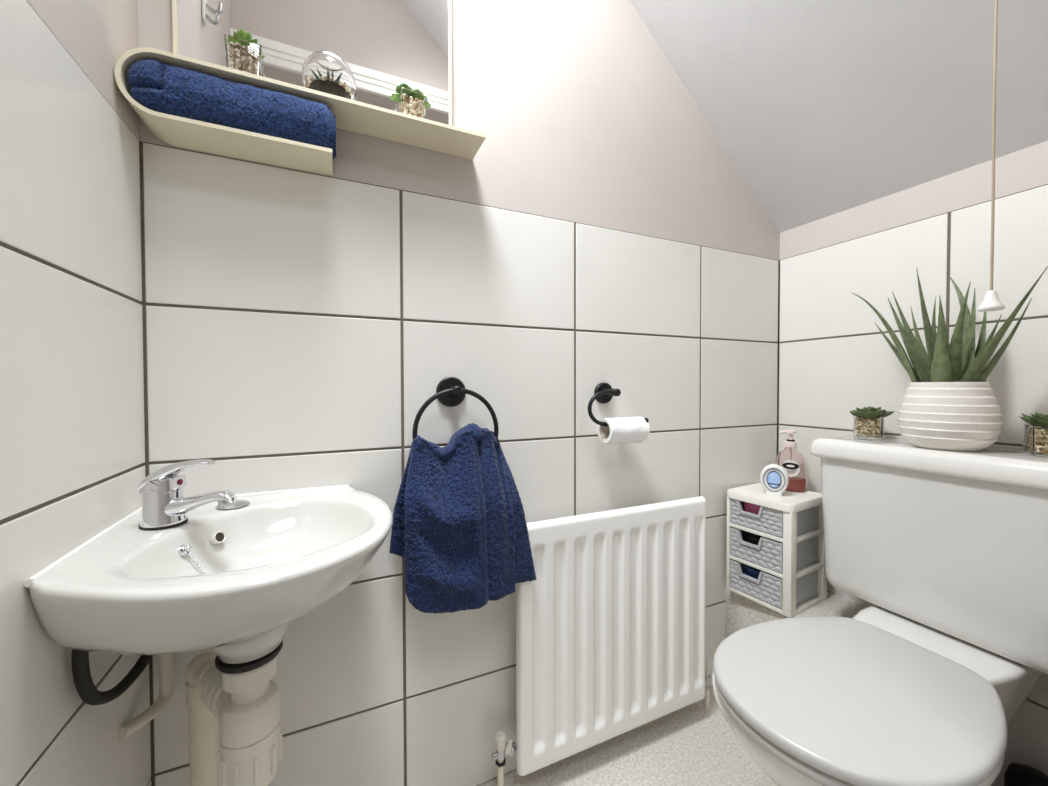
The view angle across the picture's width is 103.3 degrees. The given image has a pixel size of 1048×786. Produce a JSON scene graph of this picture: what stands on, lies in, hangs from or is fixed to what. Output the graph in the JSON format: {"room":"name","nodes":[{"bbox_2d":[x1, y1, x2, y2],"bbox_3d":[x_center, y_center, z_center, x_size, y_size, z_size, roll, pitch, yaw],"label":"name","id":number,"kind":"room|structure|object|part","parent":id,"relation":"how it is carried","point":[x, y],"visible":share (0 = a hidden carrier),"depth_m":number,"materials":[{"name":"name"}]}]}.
{"room":"bathroom","nodes":[
{"label":"bathroom","id":0,"kind":"room"},
{"bbox_2d":[0,0,150,785],"bbox_3d":[-0.460,-0.350,0.274,0.060,2.410,0.785,-1,1,-24],"label":"wall","id":1,"kind":"structure","parent":0,"point":[72,427],"depth_m":0.46,"materials":[{"name":"white tile"}]},
{"bbox_2d":[119,654,173,740],"bbox_3d":[-0.549,0.385,0.606,0.026,0.190,0.091,0,1,-2],"label":"supply pipe","id":2,"kind":"object","parent":1,"relation":"attached to","point":[166,661],"visible":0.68,"depth_m":0.63,"materials":[{"name":"beige metal"}]},
{"bbox_2d":[137,0,779,785],"bbox_3d":[0.079,-0.364,0.982,1.627,2.410,0.060,-1,1,-24],"label":"wall","id":3,"kind":"structure","parent":0,"point":[298,325],"depth_m":0.86,"materials":[{"name":"white tile"}]},
{"bbox_2d":[23,485,392,663],"bbox_3d":[-0.358,0.260,0.559,0.350,0.174,0.369,-1,1,-24],"label":"basin","id":4,"kind":"object","parent":3,"relation":"attached to","point":[231,583],"visible":0.98,"depth_m":0.46,"materials":[{"name":"white ceramic"}]},
{"bbox_2d":[71,649,152,704],"bbox_3d":[-0.501,0.322,0.520,0.018,0.103,0.138,0,1,-9],"label":"flexible hose","id":5,"kind":"object","parent":4,"relation":"attached to","point":[86,689],"visible":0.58,"depth_m":0.47,"materials":[{"name":"black rubber"}]},
{"bbox_2d":[137,459,236,530],"bbox_3d":[-0.463,0.137,0.567,0.124,0.089,0.051,0,1,11],"label":"mixer tap","id":6,"kind":"object","parent":4,"relation":"on","point":[164,503],"visible":1,"depth_m":0.56,"materials":[{"name":"silver metal"}]},
{"bbox_3d":[-0.477,0.116,0.574,0.089,0.046,0.043,0,1,-3],"label":"lever","id":7,"kind":"part","parent":6,"relation":"part of","materials":[{"name":"silver metal"}]},
{"bbox_3d":[-0.444,0.155,0.572,0.088,0.042,0.034,0,1,2],"label":"spout","id":8,"kind":"part","parent":6,"relation":"part of","materials":[{"name":"silver metal"}]},
{"bbox_3d":[-0.433,0.232,0.553,0.027,0.038,0.003,0,1,-5],"label":"ball chain","id":9,"kind":"part","parent":4,"relation":"part of","materials":[{"name":"silver metal"}]},
{"bbox_2d":[216,500,249,509],"bbox_3d":[-0.465,0.178,0.663,0.045,0.006,0.045,-1,1,-24],"label":"cover","id":10,"kind":"object","parent":4,"relation":"on","point":[238,503],"visible":0.62,"depth_m":0.66,"materials":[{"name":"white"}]},
{"bbox_2d":[200,640,282,785],"bbox_3d":[-0.405,0.439,0.585,0.154,0.184,0.077,0,1,31],"label":"trap","id":11,"kind":"object","parent":4,"relation":"attached to","point":[246,702],"visible":0.87,"depth_m":0.54,"materials":[{"name":"beige plastic"}]},
{"bbox_2d":[200,666,230,702],"bbox_3d":[-0.433,0.427,0.602,0.087,0.033,0.033,0,1,31],"label":"outlet","id":12,"kind":"object","parent":11,"relation":"attached to","point":[212,691],"depth_m":0.58,"materials":[{"name":"beige plastic"}]},
{"bbox_2d":[219,718,282,785],"bbox_3d":[-0.372,0.494,0.567,0.073,0.075,0.071,-1,1,-24],"label":"cup","id":13,"kind":"object","parent":11,"relation":"on","point":[253,760],"depth_m":0.54,"materials":[{"name":"beige plastic"}]},
{"bbox_2d":[115,47,485,175],"bbox_3d":[-0.333,-0.441,0.714,0.534,0.094,0.084,-1,1,-24],"label":"wall shelf","id":14,"kind":"object","parent":3,"relation":"attached to","point":[351,115],"visible":0.74,"depth_m":0.67,"materials":[{"name":"beige wood"}]},
{"bbox_2d":[127,58,335,159],"bbox_3d":[-0.443,-0.439,0.658,0.265,0.084,0.090,-1,1,-24],"label":"rolled towel","id":15,"kind":"object","parent":14,"relation":"in","point":[158,86],"visible":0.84,"depth_m":0.62,"materials":[{"name":"blue fabric"}]},
{"bbox_2d":[224,28,264,75],"bbox_3d":[-0.442,-0.528,0.659,0.053,0.086,0.051,-1,1,-24],"label":"succulent pot","id":16,"kind":"object","parent":14,"relation":"on","point":[243,53],"visible":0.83,"depth_m":0.64,"materials":[{"name":"clear glass"}]},
{"bbox_2d":[302,51,356,99],"bbox_3d":[-0.332,-0.529,0.709,0.085,0.076,0.085,-1,1,-24],"label":"terrarium","id":17,"kind":"object","parent":14,"relation":"on","point":[323,71],"visible":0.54,"depth_m":0.68,"materials":[{"name":"clear glass"}]},
{"bbox_2d":[390,83,430,118],"bbox_3d":[-0.209,-0.524,0.765,0.074,0.072,0.047,-1,1,-30],"label":"succulent pot","id":18,"kind":"object","parent":14,"relation":"on","point":[414,102],"visible":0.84,"depth_m":0.75,"materials":[{"name":"clear glass"}]},
{"bbox_2d":[396,87,426,118],"bbox_3d":[-0.208,-0.515,0.765,0.047,0.054,0.047,-1,1,-30],"label":"glass cup","id":19,"kind":"object","parent":18,"relation":"on","point":[409,101],"depth_m":0.75,"materials":[{"name":"clear glass"}]},
{"bbox_2d":[172,0,451,125],"bbox_3d":[-0.349,-0.802,0.739,0.443,0.624,0.012,-1,1,-24],"label":"mirror","id":20,"kind":"object","parent":3,"relation":"attached to","point":[385,45],"visible":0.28,"depth_m":0.75,"materials":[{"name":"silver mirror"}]},
{"bbox_2d":[412,377,498,439],"bbox_3d":[-0.138,0.065,0.827,0.172,0.195,0.056,-1,1,-24],"label":"towel ring","id":21,"kind":"object","parent":3,"relation":"attached to","point":[450,391],"visible":0.74,"depth_m":0.83,"materials":[{"name":"black metal"}]},
{"bbox_3d":[-0.148,-0.002,0.847,0.061,0.061,0.008,-1,1,-24],"label":"mounting plate","id":22,"kind":"part","parent":21,"relation":"part of","materials":[{"name":"black metal"}]},
{"bbox_3d":[-0.138,-0.005,0.823,0.018,0.018,0.051,-1,1,-24],"label":"post","id":23,"kind":"part","parent":21,"relation":"part of","materials":[{"name":"black metal"}]},
{"bbox_2d":[389,423,536,613],"bbox_3d":[-0.108,0.229,0.797,0.284,0.338,0.108,-1,1,-24],"label":"hand towel","id":24,"kind":"object","parent":21,"relation":"hanging from","point":[459,527],"visible":1,"depth_m":0.77,"materials":[{"name":"blue fabric"}]},
{"bbox_2d":[516,496,705,775],"bbox_3d":[0.213,0.526,0.981,0.519,0.517,0.078,-1,1,-24],"label":"radiator","id":25,"kind":"object","parent":3,"relation":"attached to","point":[610,628],"visible":1,"depth_m":0.93,"materials":[{"name":"white metal"}]},
{"bbox_2d":[491,731,516,785],"bbox_3d":[-0.042,0.776,0.865,0.053,0.135,0.024,-1,1,-24],"label":"radiator valve","id":26,"kind":"object","parent":25,"relation":"attached to","point":[503,748],"visible":1,"depth_m":0.86,"materials":[{"name":"beige plastic"}]},
{"bbox_3d":[0.217,0.529,0.973,0.507,0.499,0.018,-1,1,-24],"label":"panel","id":27,"kind":"part","parent":25,"relation":"part of","materials":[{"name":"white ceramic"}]},
{"bbox_2d":[704,660,710,709],"bbox_3d":[0.476,0.775,1.098,0.046,0.125,0.022,-1,1,-24],"label":"radiator valve","id":28,"kind":"object","parent":25,"relation":"attached to","point":[707,663],"visible":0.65,"depth_m":1.10,"materials":[{"name":"beige plastic"}]},
{"bbox_2d":[588,382,648,425],"bbox_3d":[0.214,0.025,0.984,0.172,0.101,0.060,-1,1,-24],"label":"toilet roll holder","id":29,"kind":"object","parent":3,"relation":"attached to","point":[603,392],"visible":0.91,"depth_m":0.95,"materials":[{"name":"black metal"}]},
{"bbox_3d":[0.193,0.000,1.002,0.051,0.051,0.009,-1,1,-24],"label":"mounting plate","id":30,"kind":"part","parent":29,"relation":"part of","materials":[{"name":"black metal"}]},
{"bbox_3d":[0.205,-0.002,0.976,0.018,0.018,0.056,-1,1,-24],"label":"post","id":31,"kind":"part","parent":29,"relation":"part of","materials":[{"name":"black metal"}]},
{"bbox_2d":[597,417,649,444],"bbox_3d":[0.233,0.088,0.973,0.107,0.061,0.058,-1,1,-24],"label":"toilet roll","id":32,"kind":"object","parent":29,"relation":"on","point":[623,430],"visible":0.98,"depth_m":0.95,"materials":[{"name":"beige paper"}]},
{"bbox_2d":[478,687,775,785],"bbox_3d":[0.536,0.887,0.002,2.707,0.060,2.260,-1,1,-24],"label":"floor","id":33,"kind":"structure","parent":0,"point":[693,744],"depth_m":0.95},
{"bbox_2d":[185,652,219,785],"bbox_3d":[-0.488,0.625,0.639,0.052,0.447,0.044,0,1,31],"label":"pipe","id":34,"kind":"object","parent":33,"relation":"on","point":[204,744],"visible":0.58,"depth_m":0.62,"materials":[{"name":"white plastic"}]},
{"bbox_2d":[712,435,1047,785],"bbox_3d":[0.634,0.478,0.730,0.717,0.731,0.474,-1,1,-24],"label":"toilet","id":35,"kind":"object","parent":33,"relation":"on","point":[924,685],"visible":1,"depth_m":0.71,"materials":[{"name":"white ceramic"}]},
{"bbox_3d":[0.503,0.468,0.647,0.407,0.018,0.316,-1,1,-24],"label":"seat","id":36,"kind":"part","parent":35,"relation":"part of","materials":[{"name":"grey plastic"}]},
{"bbox_3d":[0.503,0.449,0.647,0.411,0.018,0.320,-1,1,-24],"label":"lid","id":37,"kind":"part","parent":35,"relation":"part of","materials":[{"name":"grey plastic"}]},
{"bbox_2d":[849,406,894,439],"bbox_3d":[0.820,0.070,0.988,0.079,0.076,0.083,0,1,18],"label":"succulent pot","id":38,"kind":"object","parent":35,"relation":"on","point":[869,422],"visible":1,"depth_m":0.97,"materials":[{"name":"clear glass"}]},
{"bbox_2d":[853,415,884,439],"bbox_3d":[0.822,0.080,0.988,0.053,0.056,0.053,-1,1,-44],"label":"glass cup","id":39,"kind":"object","parent":38,"relation":"on","point":[872,427],"depth_m":0.97,"materials":[{"name":"clear glass"}]},
{"bbox_3d":[0.871,0.133,0.832,0.194,0.044,0.474,-1,1,-24],"label":"cistern lid","id":40,"kind":"part","parent":35,"relation":"part of","materials":[{"name":"white ceramic"}]},
{"bbox_2d":[852,266,1047,451],"bbox_3d":[0.843,-0.076,0.839,0.151,0.373,0.289,-1,1,-24],"label":"aloe","id":41,"kind":"object","parent":35,"relation":"on","point":[948,403],"visible":1,"depth_m":0.80,"materials":[{"name":"white"}]},
{"bbox_2d":[897,382,1002,451],"bbox_3d":[0.847,0.044,0.831,0.149,0.132,0.149,-1,1,-24],"label":"pot","id":42,"kind":"object","parent":41,"relation":"attached to","point":[948,416],"depth_m":0.78,"materials":[{"name":"white ceramic"}]},
{"bbox_2d":[1019,412,1047,456],"bbox_3d":[0.938,0.073,0.743,0.073,0.077,0.076,0,1,20],"label":"succulent pot","id":43,"kind":"object","parent":35,"relation":"on","point":[1035,433],"visible":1,"depth_m":0.73,"materials":[{"name":"clear glass"}]},
{"bbox_2d":[1023,424,1047,456],"bbox_3d":[0.939,0.085,0.739,0.055,0.054,0.055,1,1,38],"label":"glass cup","id":44,"kind":"object","parent":43,"relation":"on","point":[1035,436],"depth_m":0.73,"materials":[{"name":"clear glass"}]},
{"bbox_2d":[1004,763,1047,785],"bbox_3d":[0.954,0.775,0.777,0.072,0.134,0.072,-1,1,-24],"label":"pot","id":45,"kind":"object","parent":33,"relation":"on","point":[1016,774],"visible":1,"depth_m":0.78,"materials":[{"name":"black plastic"}]},
{"bbox_2d":[630,0,1047,232],"bbox_3d":[0.218,-1.006,0.625,1.597,1.114,0.686,-1,1,-24],"label":"ceiling","id":46,"kind":"structure","parent":0,"point":[823,108],"depth_m":0.91,"materials":[{"name":"grey paint"}]},
{"bbox_2d":[977,0,1004,311],"bbox_3d":[0.653,-0.472,0.574,0.056,0.712,0.056,-1,1,-24],"label":"pull cord","id":47,"kind":"object","parent":46,"relation":"hanging from","point":[991,302],"visible":1,"depth_m":0.58,"materials":[{"name":"beige plastic"}]},
{"bbox_3d":[0.654,-0.130,0.580,0.026,0.028,0.026,-1,1,-24],"label":"knob","id":48,"kind":"part","parent":47,"relation":"part of","materials":[{"name":"white plastic"}]},
{"bbox_3d":[0.653,-0.477,0.574,0.004,0.678,0.004,0,1,-2],"label":"cord","id":49,"kind":"part","parent":47,"relation":"part of","materials":[{"name":"white fabric"}]},
{"bbox_2d":[778,141,1047,785],"bbox_3d":[0.969,0.164,0.930,0.060,1.352,0.785,-1,1,-24],"label":"wall","id":50,"kind":"structure","parent":0,"point":[835,360],"depth_m":0.97,"materials":[{"name":"white tile"}]},
{"bbox_2d":[725,589,866,637],"bbox_3d":[0.748,0.693,1.089,0.221,0.288,0.330,-1,1,-24],"label":"ledge","id":51,"kind":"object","parent":50,"relation":"attached to","point":[742,612],"depth_m":1.10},
{"bbox_2d":[726,482,826,617],"bbox_3d":[0.684,0.409,1.129,0.186,0.280,0.176,-1,1,-30],"label":"drawer unit","id":52,"kind":"object","parent":51,"relation":"on","point":[792,519],"visible":1,"depth_m":1.07,"materials":[{"name":"white plastic"}]},
{"bbox_3d":[0.599,0.308,1.099,0.010,0.032,0.072,-1,1,-30],"label":"hand grip frame","id":53,"kind":"part","parent":52,"relation":"part of","materials":[{"name":"grey plastic"}]},
{"bbox_3d":[0.600,0.479,1.103,0.010,0.032,0.072,-1,1,-30],"label":"hand grip frame","id":54,"kind":"part","parent":52,"relation":"part of","materials":[{"name":"grey plastic"}]},
{"bbox_3d":[0.600,0.390,1.101,0.010,0.032,0.072,-1,1,-30],"label":"hand grip frame","id":55,"kind":"part","parent":52,"relation":"part of","materials":[{"name":"grey plastic"}]},
{"bbox_2d":[744,502,760,514],"bbox_3d":[0.638,0.327,1.107,0.033,0.066,0.086,-1,1,-30],"label":"packet","id":56,"kind":"object","parent":52,"relation":"in","point":[748,507],"visible":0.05,"depth_m":1.12,"materials":[{"name":"pink plastic"}]},
{"bbox_2d":[743,564,781,578],"bbox_3d":[0.638,0.507,1.113,0.036,0.064,0.090,-1,1,-30],"label":"packet","id":57,"kind":"object","parent":52,"relation":"in","point":[748,570],"visible":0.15,"depth_m":1.12,"materials":[{"name":"blue plastic"}]},
{"bbox_2d":[744,532,780,545],"bbox_3d":[0.638,0.417,1.113,0.038,0.064,0.090,-1,1,-30],"label":"pouch","id":58,"kind":"object","parent":52,"relation":"in","point":[749,537],"visible":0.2,"depth_m":1.12,"materials":[{"name":"black fabric"}]},
{"bbox_2d":[760,464,788,495],"bbox_3d":[0.669,0.231,1.109,0.066,0.082,0.029,1,1,33],"label":"air freshener","id":59,"kind":"object","parent":52,"relation":"on","point":[774,479],"visible":1,"depth_m":1.10,"materials":[{"name":"white plastic"}]},
{"bbox_2d":[727,482,821,512],"bbox_3d":[0.684,0.280,1.126,0.186,0.021,0.176,-1,1,-30],"label":"tower top","id":60,"kind":"object","parent":52,"relation":"on","point":[790,502],"depth_m":1.08,"materials":[{"name":"white plastic"}]},
{"bbox_2d":[735,561,817,606],"bbox_3d":[0.685,0.504,1.132,0.164,0.076,0.145,-1,1,-30],"label":"drawer","id":61,"kind":"object","parent":52,"relation":"on","point":[767,590],"depth_m":1.07,"materials":[{"name":"grey plastic"}]},
{"bbox_2d":[737,529,817,571],"bbox_3d":[0.685,0.414,1.130,0.164,0.076,0.145,-1,1,-30],"label":"drawer","id":62,"kind":"object","parent":52,"relation":"on","point":[801,555],"depth_m":1.07,"materials":[{"name":"grey plastic"}]},
{"bbox_2d":[741,501,818,535],"bbox_3d":[0.685,0.329,1.129,0.164,0.069,0.145,-1,1,-30],"label":"drawer","id":63,"kind":"object","parent":52,"relation":"on","point":[771,520],"depth_m":1.06,"materials":[{"name":"grey plastic"}]},
{"bbox_2d":[775,430,806,491],"bbox_3d":[0.742,0.187,1.155,0.058,0.168,0.069,-1,1,-24],"label":"soap dispenser","id":64,"kind":"object","parent":52,"relation":"on","point":[790,459],"visible":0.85,"depth_m":1.14,"materials":[{"name":"pink plastic"}]}
]}

